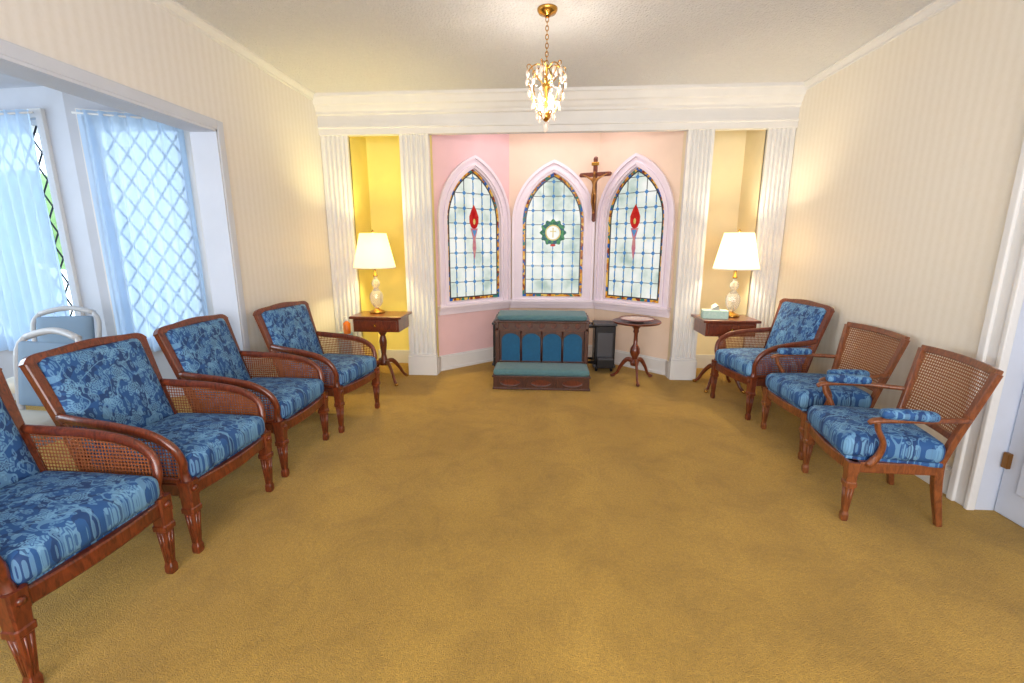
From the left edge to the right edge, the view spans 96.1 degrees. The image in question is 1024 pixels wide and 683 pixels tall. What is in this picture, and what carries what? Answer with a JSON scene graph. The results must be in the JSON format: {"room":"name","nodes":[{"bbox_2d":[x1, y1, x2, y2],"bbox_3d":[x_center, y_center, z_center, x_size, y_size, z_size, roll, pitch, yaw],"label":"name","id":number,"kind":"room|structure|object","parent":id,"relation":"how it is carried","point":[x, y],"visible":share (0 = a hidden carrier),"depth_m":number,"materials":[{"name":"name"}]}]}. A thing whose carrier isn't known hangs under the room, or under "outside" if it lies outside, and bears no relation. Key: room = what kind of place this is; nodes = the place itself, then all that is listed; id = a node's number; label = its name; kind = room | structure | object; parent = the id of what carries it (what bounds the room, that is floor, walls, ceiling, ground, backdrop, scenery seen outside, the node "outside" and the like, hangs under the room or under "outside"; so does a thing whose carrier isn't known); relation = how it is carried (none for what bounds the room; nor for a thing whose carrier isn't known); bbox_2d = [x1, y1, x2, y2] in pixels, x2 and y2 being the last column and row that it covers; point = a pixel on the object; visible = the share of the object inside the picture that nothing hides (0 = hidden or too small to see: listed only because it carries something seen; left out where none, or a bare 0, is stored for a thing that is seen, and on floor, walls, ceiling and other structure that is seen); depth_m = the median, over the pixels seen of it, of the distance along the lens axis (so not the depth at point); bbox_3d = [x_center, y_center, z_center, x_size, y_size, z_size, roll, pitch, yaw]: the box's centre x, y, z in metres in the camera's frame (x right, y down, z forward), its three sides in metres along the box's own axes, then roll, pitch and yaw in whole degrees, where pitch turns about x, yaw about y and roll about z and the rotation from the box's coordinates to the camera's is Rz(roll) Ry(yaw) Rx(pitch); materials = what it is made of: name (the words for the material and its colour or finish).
{"room":"funeral home chapel","nodes":[
{"label":"funeral home chapel","id":0,"kind":"room"},
{"bbox_2d":[0,73,41,132],"bbox_3d":[-4.155,-1.545,1.395,3.880,0.100,7.200,1,12,4],"label":"ceiling","id":1,"kind":"structure","parent":0,"point":[6,81],"depth_m":3.44,"materials":[{"name":"white paint"}]},
{"bbox_2d":[0,86,106,378],"bbox_3d":[-4.364,-0.745,3.927,1.947,2.520,0.100,2,12,8],"label":"window frame","id":2,"kind":"structure","parent":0,"point":[50,100],"depth_m":3.64,"materials":[{"name":"white wood"}]},
{"bbox_2d":[0,108,84,315],"bbox_3d":[-4.327,-0.874,3.863,1.510,1.920,0.120,2,12,8],"label":"window","id":3,"kind":"structure","parent":2,"relation":"in","point":[40,122],"depth_m":3.68,"materials":[{"name":"white wood"}]},
{"bbox_2d":[0,109,69,350],"bbox_3d":[-4.333,-0.847,3.760,1.470,1.890,0.075,2,12,9],"label":"sheer curtain","id":4,"kind":"object","parent":3,"relation":"hanging from","point":[31,280],"visible":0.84,"depth_m":3.69,"materials":[{"name":"white fabric"}]},
{"bbox_2d":[62,92,183,396],"bbox_3d":[-3.010,-0.747,3.935,0.890,2.520,0.100,-4,13,-20],"label":"wall","id":5,"kind":"structure","parent":0,"point":[71,102],"depth_m":3.68,"materials":[{"name":"white paint"}]},
{"bbox_2d":[75,108,213,350],"bbox_3d":[-3.019,-0.876,3.872,0.770,1.920,0.120,-4,13,-20],"label":"window","id":6,"kind":"structure","parent":5,"relation":"in","point":[207,286],"depth_m":3.87,"materials":[{"name":"white wood"}]},
{"bbox_2d":[71,109,207,351],"bbox_3d":[-2.971,-0.851,3.778,0.730,1.890,0.070,-4,13,-20],"label":"sheer curtain","id":7,"kind":"object","parent":6,"relation":"hanging from","point":[137,166],"visible":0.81,"depth_m":3.75,"materials":[{"name":"white fabric"}]},
{"bbox_2d":[0,0,337,376],"bbox_3d":[-2.119,-0.385,1.808,0.160,2.700,7.800,1,12,4],"label":"wall","id":8,"kind":"structure","parent":0,"point":[273,142],"depth_m":3.30,"materials":[{"name":"paint"}]},
{"bbox_2d":[0,38,253,377],"bbox_3d":[-2.196,0.132,0.724,0.186,2.140,5.260,1,12,4],"label":"trim","id":9,"kind":"structure","parent":8,"relation":"attached to","point":[207,138],"depth_m":3.03,"materials":[{"name":"white wood"}]},
{"bbox_2d":[149,0,314,100],"bbox_3d":[-2.054,-1.562,0.999,0.045,0.060,6.720,1,12,4],"label":"trim","id":10,"kind":"structure","parent":8,"relation":"attached to","point":[172,7],"depth_m":3.09,"materials":[{"name":"white wood"}]},
{"bbox_2d":[320,135,364,354],"bbox_3d":[-1.705,-0.820,4.661,0.289,2.360,0.075,1,12,4],"label":"trim","id":11,"kind":"structure","parent":8,"relation":"attached to","point":[335,150],"depth_m":4.58,"materials":[{"name":"white wood"}]},
{"bbox_2d":[349,135,438,359],"bbox_3d":[-1.294,-1.055,4.949,1.050,2.700,0.680,1,12,4],"label":"wall niche","id":12,"kind":"object","parent":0,"point":[374,160],"visible":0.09,"depth_m":4.94,"materials":[{"name":"yellow paint"},{"name":"white paint"}]},
{"bbox_2d":[432,134,508,355],"bbox_3d":[-0.465,-1.073,5.037,1.019,2.700,0.120,-10,15,-38],"label":"wall","id":13,"kind":"structure","parent":0,"point":[460,332],"depth_m":4.96,"materials":[{"name":"pink paint"}]},
{"bbox_2d":[399,134,438,374],"bbox_3d":[-0.929,-0.808,4.609,0.304,2.360,0.075,1,12,4],"label":"trim","id":14,"kind":"structure","parent":13,"relation":"attached to","point":[415,163],"depth_m":4.58,"materials":[{"name":"white wood"}]},
{"bbox_2d":[437,155,511,315],"bbox_3d":[-0.400,-1.141,4.982,0.969,1.645,0.125,-10,15,-38],"label":"window","id":15,"kind":"structure","parent":13,"relation":"in","point":[474,218],"depth_m":4.99,"materials":[{"name":"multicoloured glass"}]},
{"bbox_2d":[378,345,714,377],"bbox_3d":[0.396,0.198,5.154,3.890,0.165,0.790,1,12,4],"label":"baseboard","id":16,"kind":"structure","parent":13,"relation":"attached to","point":[473,357],"depth_m":5.11,"materials":[{"name":"white wood"}]},
{"bbox_2d":[0,359,1023,682],"bbox_3d":[-1.670,0.959,2.217,8.800,0.100,8.100,1,12,4],"label":"floor","id":17,"kind":"structure","parent":0,"point":[458,528],"depth_m":2.01,"materials":[{"name":"carpet"}]},
{"bbox_2d":[13,327,81,448],"bbox_3d":[-2.459,0.427,2.278,0.430,0.920,0.540,2,12,9],"label":"dining chair","id":18,"kind":"object","parent":17,"relation":"on","point":[25,394],"visible":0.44,"depth_m":2.40,"materials":[{"name":"white painted metal"},{"name":"grey blue fabric"}]},
{"bbox_2d":[6,306,101,399],"bbox_3d":[-3.117,0.246,3.129,0.430,0.920,0.540,-2,12,-11],"label":"dining chair","id":19,"kind":"object","parent":17,"relation":"on","point":[83,326],"visible":0.26,"depth_m":3.24,"materials":[{"name":"white painted metal"},{"name":"grey blue fabric"}]},
{"bbox_2d":[0,368,177,682],"bbox_3d":[-1.772,0.575,1.621,0.715,0.910,0.607,1,12,6],"label":"armchair","id":20,"kind":"object","parent":17,"relation":"on","point":[56,525],"visible":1,"depth_m":1.64,"materials":[{"name":"brown wood"}]},
{"bbox_2d":[18,333,273,553],"bbox_3d":[-1.693,0.441,2.252,0.715,0.910,0.607,1,12,6],"label":"armchair","id":21,"kind":"object","parent":17,"relation":"on","point":[116,384],"visible":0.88,"depth_m":2.16,"materials":[{"name":"blue fabric"}]},
{"bbox_2d":[153,314,328,476],"bbox_3d":[-1.642,0.301,2.910,0.715,0.910,0.607,1,12,4],"label":"armchair","id":22,"kind":"object","parent":17,"relation":"on","point":[200,348],"visible":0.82,"depth_m":2.81,"materials":[{"name":"blue fabric"}]},
{"bbox_2d":[253,301,379,432],"bbox_3d":[-1.477,0.157,3.582,0.672,0.910,0.607,3,12,13],"label":"armchair","id":23,"kind":"object","parent":17,"relation":"on","point":[285,327],"visible":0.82,"depth_m":3.49,"materials":[{"name":"blue fabric"}]},
{"bbox_2d":[338,332,353,353],"bbox_3d":[-1.634,0.161,4.535,0.170,0.495,0.170,1,12,4],"label":"pedestal stand","id":24,"kind":"object","parent":17,"relation":"on","point":[352,333],"visible":0.09,"depth_m":4.46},
{"bbox_2d":[343,316,350,333],"bbox_3d":[-1.596,-0.159,4.443,0.068,0.168,0.067,1,12,4],"label":"sanitizer bottle","id":25,"kind":"object","parent":24,"relation":"on","point":[346,325],"visible":0.98,"depth_m":4.42,"materials":[{"name":"orange plastic"}]},
{"bbox_2d":[349,311,411,385],"bbox_3d":[-1.272,0.064,4.542,0.500,0.679,0.396,1,12,4],"label":"side table","id":26,"kind":"object","parent":17,"relation":"on","point":[389,321],"visible":0.78,"depth_m":4.36,"materials":[{"name":"brown wood"}]},
{"bbox_2d":[353,229,395,313],"bbox_3d":[-1.327,-0.674,4.458,0.400,0.800,0.400,1,12,4],"label":"table lamp","id":27,"kind":"object","parent":26,"relation":"on","point":[373,250],"visible":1,"depth_m":4.30,"materials":[{"name":"white fabric"}]},
{"bbox_2d":[492,310,590,390],"bbox_3d":[0.291,0.067,4.524,0.940,0.684,0.561,1,12,4],"label":"kneeler","id":28,"kind":"object","parent":17,"relation":"on","point":[536,349],"visible":1,"depth_m":4.51,"materials":[{"name":"brown wood"}]},
{"bbox_2d":[492,319,616,370],"bbox_3d":[0.450,0.049,4.988,1.325,0.525,0.325,1,12,4],"label":"cabinet","id":29,"kind":"object","parent":17,"relation":"on","point":[604,331],"visible":0.57,"depth_m":4.87,"materials":[{"name":"black metal"}]},
{"bbox_2d":[610,318,661,386],"bbox_3d":[1.226,0.092,4.580,0.470,0.610,0.484,1,12,4],"label":"round pedestal table","id":30,"kind":"object","parent":17,"relation":"on","point":[634,350],"visible":0.94,"depth_m":4.54,"materials":[{"name":"brown wood"}]},
{"bbox_2d":[619,315,654,321],"bbox_3d":[1.227,-0.215,4.521,0.336,0.032,0.336,1,12,4],"label":"decorative plate","id":31,"kind":"object","parent":30,"relation":"on","point":[633,318],"visible":1,"depth_m":4.57,"materials":[{"name":"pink ceramic"}]},
{"bbox_2d":[691,314,761,393],"bbox_3d":[1.971,0.110,4.326,0.500,0.679,0.396,1,12,4],"label":"side table","id":32,"kind":"object","parent":17,"relation":"on","point":[706,327],"visible":0.59,"depth_m":4.12,"materials":[{"name":"brown wood"}]},
{"bbox_2d":[701,303,728,318],"bbox_3d":[1.859,-0.283,4.217,0.220,0.135,0.120,3,12,14],"label":"tissue box","id":33,"kind":"object","parent":32,"relation":"on","point":[714,312],"visible":1,"depth_m":4.17,"materials":[{"name":"cardboard"}]},
{"bbox_2d":[712,229,759,317],"bbox_3d":[2.055,-0.626,4.233,0.400,0.800,0.400,1,12,4],"label":"table lamp","id":34,"kind":"object","parent":32,"relation":"on","point":[737,250],"visible":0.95,"depth_m":4.08,"materials":[{"name":"white fabric"}]},
{"bbox_2d":[710,298,834,419],"bbox_3d":[2.096,0.113,3.791,0.629,0.910,0.607,-1,12,-6],"label":"armchair","id":35,"kind":"object","parent":17,"relation":"on","point":[797,323],"visible":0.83,"depth_m":3.67,"materials":[{"name":"blue fabric"}]},
{"bbox_2d":[760,322,909,459],"bbox_3d":[2.112,0.307,3.089,0.595,0.818,0.648,1,12,3],"label":"armchair","id":36,"kind":"object","parent":17,"relation":"on","point":[795,393],"visible":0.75,"depth_m":2.99,"materials":[{"name":"brown wood"}]},
{"bbox_2d":[801,345,1003,526],"bbox_3d":[1.950,0.454,2.401,0.582,0.818,0.648,3,12,13],"label":"armchair","id":37,"kind":"object","parent":17,"relation":"on","point":[888,441],"visible":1,"depth_m":2.24,"materials":[{"name":"blue fabric"}]},
{"bbox_2d":[174,0,934,92],"bbox_3d":[0.205,-1.722,1.361,4.820,0.100,7.800,1,12,4],"label":"ceiling","id":38,"kind":"structure","parent":0,"point":[327,46],"depth_m":3.07,"materials":[{"name":"white paint"}]},
{"bbox_2d":[525,4,566,132],"bbox_3d":[0.208,-1.622,2.776,0.258,0.684,0.255,1,12,4],"label":"crystal chandelier","id":39,"kind":"object","parent":38,"relation":"hanging from","point":[544,10],"visible":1,"depth_m":2.77,"materials":[{"name":"clear glass"}]},
{"bbox_2d":[509,133,600,344],"bbox_3d":[0.447,-1.136,5.332,1.050,2.700,0.120,1,12,4],"label":"wall","id":40,"kind":"structure","parent":0,"point":[528,153],"depth_m":5.08,"materials":[{"name":"paint"}]},
{"bbox_2d":[510,159,594,308],"bbox_3d":[0.467,-1.196,5.244,1.000,1.645,0.125,1,12,4],"label":"window","id":41,"kind":"structure","parent":40,"relation":"in","point":[553,228],"depth_m":5.27,"materials":[{"name":"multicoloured glass"}]},
{"bbox_2d":[594,131,683,359],"bbox_3d":[1.320,-1.055,4.952,0.120,2.700,1.012,-11,16,-42],"label":"wall","id":42,"kind":"structure","parent":0,"point":[665,149],"depth_m":4.80,"materials":[{"name":"paint"}]},
{"bbox_2d":[579,156,611,221],"bbox_3d":[0.880,-1.615,4.893,0.252,0.668,0.250,-5,13,-20],"label":"crucifix","id":43,"kind":"object","parent":42,"relation":"attached to","point":[595,173],"visible":1,"depth_m":4.85,"materials":[{"name":"brown wood"}]},
{"bbox_2d":[593,153,674,317],"bbox_3d":[1.284,-1.117,4.869,0.125,1.645,0.962,-11,16,-42],"label":"window","id":44,"kind":"structure","parent":42,"relation":"in","point":[634,238],"depth_m":4.87,"materials":[{"name":"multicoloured glass"}]},
{"bbox_2d":[668,129,714,379],"bbox_3d":[1.722,-0.771,4.433,0.259,2.360,0.075,1,12,4],"label":"trim","id":45,"kind":"structure","parent":42,"relation":"attached to","point":[699,143],"depth_m":4.40,"materials":[{"name":"white wood"}]},
{"bbox_2d":[667,130,766,360],"bbox_3d":[2.103,-1.006,4.722,0.940,2.700,0.680,1,12,4],"label":"wall niche","id":46,"kind":"object","parent":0,"point":[737,161],"visible":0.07,"depth_m":4.68,"materials":[{"name":"paint"}]},
{"bbox_2d":[773,0,1023,466],"bbox_3d":[2.430,-0.321,1.504,0.160,2.700,7.800,1,12,4],"label":"wall","id":47,"kind":"structure","parent":0,"point":[905,159],"depth_m":2.79,"materials":[{"name":"paint"}]},
{"bbox_2d":[312,82,806,136],"bbox_3d":[0.349,-2.100,4.194,4.400,0.340,0.175,1,12,4],"label":"trim","id":48,"kind":"structure","parent":47,"relation":"attached to","point":[734,106],"depth_m":4.17,"materials":[{"name":"white wood"}]},
{"bbox_2d":[743,128,795,347],"bbox_3d":[2.426,-0.761,4.386,0.259,2.360,0.075,1,12,4],"label":"trim","id":49,"kind":"structure","parent":47,"relation":"attached to","point":[779,143],"depth_m":4.30,"materials":[{"name":"white wood"}]},
{"bbox_2d":[804,0,960,89],"bbox_3d":[2.291,-1.501,0.709,0.045,0.060,6.720,1,12,4],"label":"trim","id":50,"kind":"structure","parent":47,"relation":"attached to","point":[936,7],"depth_m":3.03,"materials":[{"name":"white wood"}]},
{"bbox_2d":[915,464,951,493],"bbox_3d":[2.463,0.547,3.537,0.020,0.155,2.110,1,12,4],"label":"baseboard","id":51,"kind":"structure","parent":47,"relation":"attached to","point":[926,478],"depth_m":2.53,"materials":[{"name":"white wood"}]},
{"bbox_2d":[946,138,1023,509],"bbox_3d":[2.421,-0.131,1.743,0.205,2.230,1.065,1,12,4],"label":"trim","id":52,"kind":"structure","parent":47,"relation":"attached to","point":[976,475],"depth_m":2.26,"materials":[{"name":"white wood"}]},
{"bbox_2d":[994,389,1023,527],"bbox_3d":[2.437,-0.063,1.748,0.112,2.085,0.830,1,12,4],"label":"door","id":53,"kind":"structure","parent":47,"relation":"in","point":[1010,498],"depth_m":2.27,"materials":[{"name":"white wood"}]},
{"label":"outside","id":54,"kind":"structure","parent":0,"visible":0},
{"bbox_2d":[40,173,65,269],"bbox_3d":[-8.581,-1.386,7.143,3.640,2.741,1.572,1,12,4],"label":"hedge","id":55,"kind":"object","parent":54,"point":[47,193],"visible":0.04,"depth_m":6.86,"materials":[{"name":"green plant"}]}
]}

